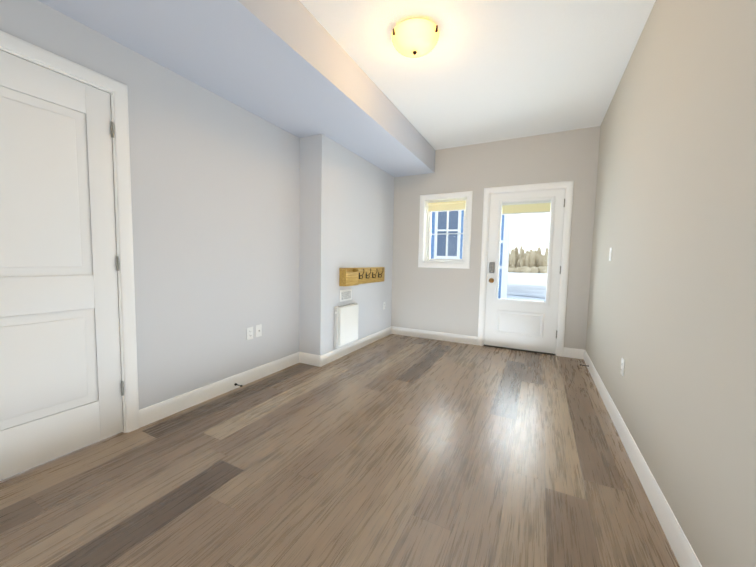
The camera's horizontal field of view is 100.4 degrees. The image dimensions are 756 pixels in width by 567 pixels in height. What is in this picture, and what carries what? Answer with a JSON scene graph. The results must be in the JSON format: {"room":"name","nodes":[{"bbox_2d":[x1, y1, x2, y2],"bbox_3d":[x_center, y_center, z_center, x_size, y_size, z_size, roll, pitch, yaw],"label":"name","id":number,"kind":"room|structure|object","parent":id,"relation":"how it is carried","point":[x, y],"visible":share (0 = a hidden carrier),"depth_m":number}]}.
{"room":"entryway","nodes":[
{"label":"entryway","id":0,"kind":"room"},
{"bbox_2d":[0,0,299,409],"bbox_3d":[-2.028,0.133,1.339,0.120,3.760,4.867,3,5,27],"label":"wall","id":1,"kind":"structure","parent":0,"point":[215,189],"depth_m":2.41},
{"bbox_2d":[0,50,123,480],"bbox_3d":[-1.802,-0.069,1.610,0.095,2.108,0.807,3,5,27],"label":"interior door","id":2,"kind":"structure","parent":1,"relation":"in","point":[61,389],"depth_m":1.72},
{"bbox_2d":[0,30,138,432],"bbox_3d":[-1.856,-0.108,1.631,0.139,2.206,0.972,3,5,27],"label":"door frame","id":3,"kind":"structure","parent":1,"relation":"attached to","point":[117,91],"depth_m":1.96},
{"bbox_2d":[139,352,302,427],"bbox_3d":[-1.240,0.866,2.820,0.014,0.118,1.597,3,5,27],"label":"baseboard","id":4,"kind":"structure","parent":1,"relation":"attached to","point":[158,411],"depth_m":2.56},
{"bbox_2d":[247,327,252,339],"bbox_3d":[-1.179,0.460,2.900,0.008,0.114,0.070,3,5,27],"label":"electrical outlet","id":5,"kind":"object","parent":1,"relation":"attached to","point":[249,333],"visible":1,"depth_m":2.90},
{"bbox_2d":[256,324,261,336],"bbox_3d":[-1.129,0.449,2.990,0.014,0.114,0.070,3,5,27],"label":"electrical outlet","id":6,"kind":"object","parent":1,"relation":"attached to","point":[258,330],"visible":1,"depth_m":2.99},
{"bbox_2d":[0,334,679,566],"bbox_3d":[-0.253,1.083,1.569,3.167,0.100,7.090,3,5,27],"label":"floor","id":7,"kind":"structure","parent":0,"point":[393,450],"depth_m":1.65},
{"bbox_2d":[299,134,393,355],"bbox_3d":[-0.365,-0.540,4.210,0.413,2.760,1.823,3,5,27],"label":"wall","id":8,"kind":"structure","parent":0,"point":[346,208],"depth_m":3.57},
{"bbox_2d":[340,289,351,301],"bbox_3d":[-0.383,0.140,3.778,0.013,0.135,0.260,3,5,27],"label":"air vent","id":9,"kind":"object","parent":8,"relation":"in","point":[346,295],"visible":1,"depth_m":3.77},
{"bbox_2d":[334,303,358,348],"bbox_3d":[-0.374,0.498,3.774,0.068,0.481,0.458,3,5,27],"label":"heater","id":10,"kind":"object","parent":8,"relation":"attached to","point":[345,325],"visible":1,"depth_m":3.69},
{"bbox_2d":[315,326,390,366],"bbox_3d":[-0.204,0.788,4.201,0.014,0.118,1.837,3,5,27],"label":"baseboard","id":11,"kind":"structure","parent":8,"relation":"attached to","point":[324,359],"depth_m":3.90},
{"bbox_2d":[339,267,384,285],"bbox_3d":[-0.141,-0.104,4.135,0.095,0.210,1.160,3,5,27],"label":"coat rack","id":12,"kind":"object","parent":8,"relation":"attached to","point":[352,276],"visible":1,"depth_m":4.02},
{"bbox_2d":[299,0,655,149],"bbox_3d":[-0.197,-1.769,1.367,3.167,0.100,7.090,3,5,27],"label":"ceiling","id":13,"kind":"structure","parent":0,"point":[484,71],"depth_m":2.50},
{"bbox_2d":[38,0,434,176],"bbox_3d":[-1.113,-1.606,1.790,0.930,0.320,6.690,3,5,27],"label":"beam","id":14,"kind":"structure","parent":13,"relation":"attached to","point":[292,67],"depth_m":2.15},
{"bbox_2d":[392,18,438,57],"bbox_3d":[0.266,-1.701,2.242,0.341,0.142,0.336,3,5,27],"label":"ceiling light","id":15,"kind":"object","parent":13,"relation":"attached to","point":[415,37],"visible":1,"depth_m":2.16},
{"bbox_2d":[391,126,599,349],"bbox_3d":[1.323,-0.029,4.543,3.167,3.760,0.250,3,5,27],"label":"wall","id":16,"kind":"structure","parent":0,"point":[444,300],"depth_m":4.33},
{"bbox_2d":[391,326,477,344],"bbox_3d":[0.816,0.773,4.703,1.300,0.118,0.014,3,5,27],"label":"baseboard","id":17,"kind":"structure","parent":16,"relation":"attached to","point":[458,338],"depth_m":4.68},
{"bbox_2d":[418,191,472,268],"bbox_3d":[0.997,-0.763,4.626,0.758,1.068,0.219,3,5,27],"label":"window","id":18,"kind":"structure","parent":16,"relation":"in","point":[448,205],"depth_m":4.60},
{"bbox_2d":[484,189,564,353],"bbox_3d":[1.880,-0.154,4.104,0.874,2.057,0.131,3,5,27],"label":"exterior door","id":19,"kind":"structure","parent":16,"relation":"in","point":[529,325],"depth_m":4.11},
{"bbox_2d":[477,181,573,356],"bbox_3d":[1.939,-0.195,4.223,1.037,2.160,0.299,3,5,27],"label":"door frame","id":20,"kind":"structure","parent":16,"relation":"attached to","point":[568,186],"depth_m":3.96},
{"bbox_2d":[585,0,755,566],"bbox_3d":[1.118,-0.268,0.785,0.150,2.760,7.090,3,5,27],"label":"wall","id":21,"kind":"structure","parent":0,"point":[671,320],"depth_m":1.31},
{"bbox_2d":[620,358,624,375],"bbox_3d":[1.691,0.576,2.179,0.008,0.114,0.070,3,5,27],"label":"electrical outlet","id":22,"kind":"object","parent":21,"relation":"attached to","point":[622,366],"visible":1,"depth_m":2.17},
{"bbox_2d":[583,350,701,566],"bbox_3d":[0.996,1.048,0.871,0.014,0.118,6.690,3,5,27],"label":"baseboard","id":23,"kind":"structure","parent":21,"relation":"attached to","point":[682,549],"depth_m":1.54},
{"label":"outside","id":24,"kind":"structure","parent":0,"visible":0},
{"bbox_2d":[507,272,546,300],"bbox_3d":[92.188,-9.443,179.940,500.000,0.300,395.260,3,5,27],"label":"ground","id":25,"kind":"structure","parent":24,"point":[526,277],"depth_m":25.88},
{"bbox_2d":[430,210,510,298],"bbox_3d":[0.467,-3.364,14.084,9.600,7.470,8.600,2,4,14],"label":"building","id":26,"kind":"structure","parent":25,"relation":"on","point":[440,248],"depth_m":9.55},
{"bbox_2d":[507,283,545,297],"bbox_3d":[26.793,-0.487,33.252,67.352,0.001,61.500,3,5,27],"label":"road","id":27,"kind":"structure","parent":25,"relation":"on","point":[540,292],"depth_m":15.99},
{"bbox_2d":[508,246,547,272],"bbox_3d":[28.938,-4.101,55.853,141.991,5.235,18.151,3,5,27],"label":"trees","id":28,"kind":"object","parent":25,"relation":"on","point":[540,263],"depth_m":51.89}
]}

